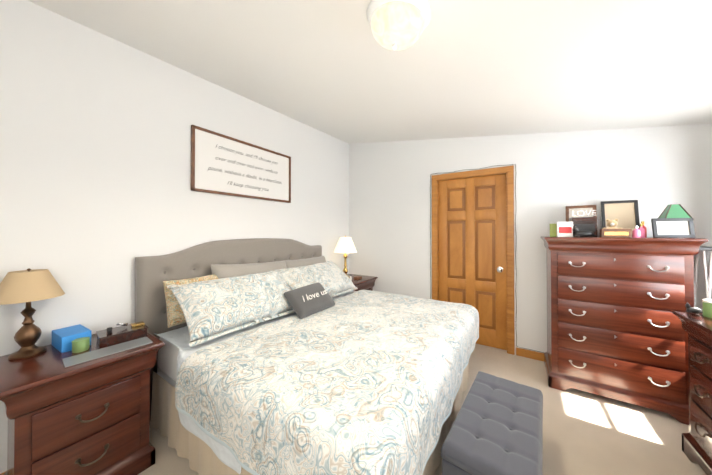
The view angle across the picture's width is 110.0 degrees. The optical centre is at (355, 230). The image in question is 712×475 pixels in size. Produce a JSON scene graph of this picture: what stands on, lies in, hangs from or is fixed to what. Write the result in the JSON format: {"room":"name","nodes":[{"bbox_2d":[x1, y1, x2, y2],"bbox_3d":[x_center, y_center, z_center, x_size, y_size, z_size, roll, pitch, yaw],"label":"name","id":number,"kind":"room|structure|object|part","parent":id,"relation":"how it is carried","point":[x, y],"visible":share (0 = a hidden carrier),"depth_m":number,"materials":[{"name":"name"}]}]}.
{"room":"bedroom","nodes":[
{"label":"bedroom","id":0,"kind":"room"},
{"bbox_2d":[0,0,348,473],"bbox_3d":[-1.297,-0.068,2.331,0.120,2.900,4.370,0,-1,33],"label":"wall","id":1,"kind":"structure","parent":0,"point":[97,195],"depth_m":1.68,"materials":[{"name":"white paint"}]},
{"bbox_2d":[191,125,290,202],"bbox_3d":[-1.080,-0.602,2.527,0.030,0.550,1.070,0,-1,33],"label":"framed sign","id":2,"kind":"object","parent":1,"relation":"attached to","point":[205,151],"depth_m":2.41,"materials":[{"name":"white paper"}]},
{"bbox_2d":[207,167,280,183],"bbox_3d":[-1.080,-0.543,2.525,0.001,0.048,0.812,0,-1,33],"label":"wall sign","id":3,"kind":"object","parent":2,"relation":"attached to","point":[220,170],"visible":1,"depth_m":2.42,"materials":[{"name":"grey paint"}]},
{"bbox_2d":[216,145,275,162],"bbox_3d":[-1.076,-0.754,2.532,0.001,0.049,0.688,0,-1,33],"label":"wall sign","id":4,"kind":"object","parent":2,"relation":"attached to","point":[242,154],"visible":1,"depth_m":2.44,"materials":[{"name":"grey paint"}]},
{"bbox_2d":[216,157,276,173],"bbox_3d":[-1.075,-0.653,2.533,0.001,0.036,0.691,0,-1,33],"label":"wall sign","id":5,"kind":"object","parent":2,"relation":"attached to","point":[222,159],"visible":1,"depth_m":2.42,"materials":[{"name":"grey paint"}]},
{"bbox_2d":[228,181,267,190],"bbox_3d":[-1.078,-0.439,2.526,0.001,0.049,0.458,0,-1,33],"label":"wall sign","id":6,"kind":"object","parent":2,"relation":"attached to","point":[247,186],"visible":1,"depth_m":2.51,"materials":[{"name":"grey paint"}]},
{"bbox_2d":[27,0,711,143],"bbox_3d":[0.290,-1.118,1.293,3.920,0.881,4.370,0,-1,33],"label":"ceiling","id":7,"kind":"structure","parent":0,"point":[456,69],"depth_m":1.58,"materials":[{"name":"white paint"}]},
{"bbox_2d":[367,0,430,50],"bbox_3d":[0.208,-0.988,1.226,0.309,0.188,0.313,0,-1,33],"label":"ceiling light fixture","id":8,"kind":"object","parent":7,"relation":"attached to","point":[396,25],"visible":1,"depth_m":1.16,"materials":[{"name":"white glass"}]},
{"bbox_2d":[138,343,705,474],"bbox_3d":[0.290,1.424,1.274,3.920,0.100,4.370,0,-1,33],"label":"floor","id":9,"kind":"structure","parent":0,"point":[586,433],"depth_m":1.68,"materials":[{"name":"carpet"}]},
{"bbox_2d":[0,333,164,474],"bbox_3d":[-1.518,1.020,1.384,0.528,0.710,0.578,0,-1,33],"label":"nightstand","id":10,"kind":"object","parent":9,"relation":"on","point":[91,417],"visible":0.98,"depth_m":1.24,"materials":[{"name":"brown wood"}]},
{"bbox_2d":[0,268,64,359],"bbox_3d":[-1.758,0.435,1.337,0.256,0.459,0.256,0,-1,33],"label":"lamp","id":11,"kind":"object","parent":10,"relation":"on","point":[28,286],"visible":0.98,"depth_m":1.30,"materials":[{"name":"brown"}]},
{"bbox_2d":[51,324,91,352],"bbox_3d":[-1.646,0.623,1.442,0.200,0.085,0.115,0,0,29],"label":"tissue box","id":12,"kind":"object","parent":10,"relation":"on","point":[62,339],"visible":0.88,"depth_m":1.40,"materials":[{"name":"blue"}]},
{"bbox_2d":[72,337,89,352],"bbox_3d":[-1.521,0.634,1.377,0.068,0.062,0.068,0,-1,33],"label":"cup","id":13,"kind":"object","parent":10,"relation":"on","point":[82,344],"visible":0.96,"depth_m":1.36,"materials":[{"name":"green ceramic"}]},
{"bbox_2d":[62,337,152,367],"bbox_3d":[-1.350,0.662,1.372,0.130,0.006,0.340,0,-1,36],"label":"tray","id":14,"kind":"object","parent":10,"relation":"on","point":[96,354],"visible":1,"depth_m":1.34,"materials":[{"name":"grey"}]},
{"bbox_2d":[96,321,147,347],"bbox_3d":[-1.431,0.615,1.528,0.162,0.101,0.215,0,-1,39],"label":"jewelry box","id":15,"kind":"object","parent":10,"relation":"on","point":[122,333],"visible":1,"depth_m":1.49,"materials":[{"name":"brown wood"}]},
{"bbox_2d":[135,238,478,474],"bbox_3d":[-0.195,0.731,2.073,1.974,1.298,2.049,0,-1,33],"label":"bed","id":16,"kind":"object","parent":9,"relation":"on","point":[277,356],"visible":1,"depth_m":1.44,"materials":[{"name":"grey fabric"}]},
{"bbox_3d":[-1.007,0.515,2.555,0.088,0.858,1.930,0,-1,33],"label":"headboard","id":17,"kind":"part","parent":16,"relation":"part of","materials":[{"name":"fabric"}]},
{"bbox_2d":[211,261,286,278],"bbox_3d":[-0.936,0.528,2.334,0.238,0.501,0.824,0,-1,33],"label":"pillow","id":18,"kind":"object","parent":16,"relation":"on","point":[229,269],"depth_m":2.23,"materials":[{"name":"beige fabric"}]},
{"bbox_2d":[154,291,356,473],"bbox_3d":[-0.459,0.925,2.244,1.136,0.384,1.976,0,-1,33],"label":"quilt","id":19,"kind":"object","parent":16,"relation":"on","point":[176,352],"depth_m":1.56,"materials":[{"name":"fabric"}]},
{"bbox_2d":[285,256,325,267],"bbox_3d":[-0.554,0.542,2.920,0.228,0.442,0.700,0,-1,33],"label":"pillow","id":20,"kind":"object","parent":16,"relation":"on","point":[296,261],"depth_m":2.87,"materials":[{"name":"beige fabric"}]},
{"bbox_2d":[175,290,478,474],"bbox_3d":[0.092,0.859,1.882,1.287,0.325,2.050,0,-1,33],"label":"comforter","id":21,"kind":"object","parent":16,"relation":"on","point":[367,382],"depth_m":1.19,"materials":[{"name":"fabric"}]},
{"bbox_2d":[347,274,377,290],"bbox_3d":[-0.076,1.041,3.572,0.528,0.700,0.638,0,-1,33],"label":"nightstand","id":22,"kind":"object","parent":9,"relation":"on","point":[366,283],"visible":0.04,"depth_m":3.50,"materials":[{"name":"brown wood"}]},
{"bbox_2d":[334,236,356,277],"bbox_3d":[-0.152,0.386,3.591,0.338,0.612,0.338,0,-1,33],"label":"lamp","id":23,"kind":"object","parent":22,"relation":"on","point":[345,244],"visible":0.92,"depth_m":3.50,"materials":[{"name":"white fabric"}]},
{"bbox_2d":[440,371,542,474],"bbox_3d":[0.781,1.182,1.359,0.376,0.385,0.786,0,-1,37],"label":"ottoman bench","id":24,"kind":"object","parent":9,"relation":"on","point":[496,428],"visible":1,"depth_m":1.22,"materials":[{"name":"fabric"}]},
{"bbox_2d":[540,236,707,424],"bbox_3d":[2.180,0.721,2.166,0.894,1.320,0.534,0,-1,33],"label":"chest","id":25,"kind":"object","parent":9,"relation":"on","point":[616,330],"visible":1,"depth_m":1.95,"materials":[{"name":"brown wood"}]},
{"bbox_2d":[550,224,556,236],"bbox_3d":[1.816,0.001,2.292,0.055,0.120,0.045,0,-1,38],"label":"box","id":26,"kind":"object","parent":25,"relation":"on","point":[553,230],"visible":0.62,"depth_m":2.27,"materials":[{"name":"green cardboard"}]},
{"bbox_2d":[556,222,572,236],"bbox_3d":[1.865,-0.007,2.229,0.110,0.135,0.056,0,0,29],"label":"box","id":27,"kind":"object","parent":25,"relation":"on","point":[564,229],"visible":0.88,"depth_m":2.21,"materials":[{"name":"white cardboard"}]},
{"bbox_2d":[566,205,596,221],"bbox_3d":[2.162,-0.087,2.399,0.220,0.298,0.112,0,-1,39],"label":"photo frame","id":28,"kind":"object","parent":25,"relation":"on","point":[576,209],"visible":0.42,"depth_m":2.39,"materials":[{"name":"beige"}]},
{"bbox_2d":[569,217,596,236],"bbox_3d":[2.045,-0.027,2.248,0.170,0.175,0.121,0,0,30],"label":"box","id":29,"kind":"object","parent":25,"relation":"on","point":[586,223],"visible":0.77,"depth_m":2.19,"materials":[{"name":"brown wood"}]},
{"bbox_2d":[572,210,595,215],"bbox_3d":[2.039,-0.152,2.230,0.162,0.049,0.016,0,0,30],"label":"love letters","id":30,"kind":"object","parent":29,"relation":"on","point":[584,213],"visible":1,"depth_m":2.22,"materials":[{"name":"silver metal"}]},
{"bbox_2d":[573,226,596,236],"bbox_3d":[1.968,0.012,2.144,0.171,0.098,0.084,0,0,25],"label":"cat figurine","id":31,"kind":"object","parent":25,"relation":"on","point":[582,233],"visible":1,"depth_m":2.13,"materials":[{"name":"black ceramic"}]},
{"bbox_2d":[602,219,621,228],"bbox_3d":[2.195,-0.019,2.135,0.127,0.160,0.108,0,-1,43],"label":"plush bear","id":32,"kind":"object","parent":25,"relation":"on","point":[611,224],"visible":0.52,"depth_m":2.12},
{"bbox_2d":[600,229,631,237],"bbox_3d":[2.111,0.024,2.031,0.170,0.070,0.086,0,-1,36],"label":"plaque","id":33,"kind":"object","parent":25,"relation":"on","point":[625,233],"visible":1,"depth_m":2.00,"materials":[{"name":"brown wood"}]},
{"bbox_2d":[601,200,639,230],"bbox_3d":[2.388,-0.102,2.268,0.240,0.328,0.121,0,0,29],"label":"photo frame","id":34,"kind":"object","parent":25,"relation":"on","point":[625,213],"visible":0.65,"depth_m":2.24,"materials":[{"name":"beige"}]},
{"bbox_2d":[632,226,640,237],"bbox_3d":[2.211,0.014,1.965,0.046,0.090,0.045,0,-1,33],"label":"pink perfume","id":35,"kind":"object","parent":25,"relation":"on","point":[636,232],"visible":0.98,"depth_m":1.95,"materials":[{"name":"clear glass"}]},
{"bbox_2d":[638,224,644,236],"bbox_3d":[2.285,0.004,1.995,0.038,0.110,0.037,0,-1,33],"label":"pink perfume","id":36,"kind":"object","parent":25,"relation":"on","point":[641,229],"visible":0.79,"depth_m":1.98,"materials":[{"name":"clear glass"}]},
{"bbox_2d":[641,221,646,236],"bbox_3d":[2.354,-0.006,2.045,0.042,0.130,0.041,0,-1,33],"label":"red perfume","id":37,"kind":"object","parent":25,"relation":"on","point":[644,227],"visible":0.46,"depth_m":2.03,"materials":[{"name":"red glass"}]},
{"bbox_2d":[651,218,695,237],"bbox_3d":[2.393,-0.016,1.891,0.210,0.150,0.068,0,0,27],"label":"framed picture","id":38,"kind":"object","parent":25,"relation":"on","point":[672,227],"visible":1,"depth_m":1.88},
{"bbox_2d":[658,204,693,219],"bbox_3d":[2.501,-0.072,1.960,0.147,0.262,0.147,0,-1,33],"label":"lamp","id":39,"kind":"object","parent":25,"relation":"on","point":[674,211],"visible":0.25,"depth_m":1.93,"materials":[{"name":"green glass"}]},
{"bbox_2d":[672,311,711,474],"bbox_3d":[1.821,0.940,0.783,0.544,0.860,1.594,0,-1,33],"label":"dresser","id":40,"kind":"object","parent":9,"relation":"on","point":[697,439],"visible":1,"depth_m":1.42,"materials":[{"name":"brown wood"}]},
{"bbox_2d":[685,303,702,313],"bbox_3d":[2.096,0.482,1.542,0.078,0.068,0.039,0,-1,33],"label":"figurine","id":41,"kind":"object","parent":40,"relation":"on","point":[694,310],"visible":1,"depth_m":1.54,"materials":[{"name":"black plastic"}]},
{"bbox_2d":[702,299,711,317],"bbox_3d":[2.105,0.465,1.474,0.068,0.100,0.068,0,-1,33],"label":"jar","id":42,"kind":"object","parent":40,"relation":"on","point":[707,307],"visible":1,"depth_m":1.47,"materials":[{"name":"green ceramic"}]},
{"bbox_2d":[694,246,711,306],"bbox_3d":[2.700,0.751,1.947,0.100,1.244,0.220,0,-1,33],"label":"folding stand","id":43,"kind":"object","parent":9,"relation":"on","point":[708,284],"visible":0.31,"depth_m":1.88,"materials":[{"name":"white plastic"}]},
{"bbox_2d":[349,124,711,354],"bbox_3d":[1.459,-0.062,3.059,3.680,2.900,0.120,0,-1,33],"label":"wall","id":44,"kind":"structure","parent":0,"point":[654,171],"depth_m":2.70,"materials":[{"name":"white paint"}]},
{"bbox_2d":[438,174,506,349],"bbox_3d":[1.392,0.365,3.045,0.764,2.020,0.112,0,-1,33],"label":"door","id":45,"kind":"structure","parent":44,"relation":"in","point":[472,240],"depth_m":3.02,"materials":[{"name":"brown wood"}]},
{"bbox_2d":[432,165,514,354],"bbox_3d":[1.409,0.334,3.072,0.914,2.107,0.128,0,-1,33],"label":"door frame","id":46,"kind":"structure","parent":44,"relation":"attached to","point":[508,171],"depth_m":2.81,"materials":[{"name":"brown wood"}]},
{"bbox_2d":[430,164,543,352],"bbox_3d":[1.503,0.296,2.946,1.254,2.082,0.005,0,-1,33],"label":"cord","id":47,"kind":"object","parent":44,"relation":"attached to","point":[515,229],"visible":0.9,"depth_m":2.77,"materials":[{"name":"grey plastic"}]},
{"bbox_2d":[516,347,543,361],"bbox_3d":[2.357,1.340,2.376,1.400,0.085,0.014,0,-1,33],"label":"baseboard","id":48,"kind":"structure","parent":44,"relation":"attached to","point":[535,355],"depth_m":2.68,"materials":[{"name":"brown wood"}]}
]}

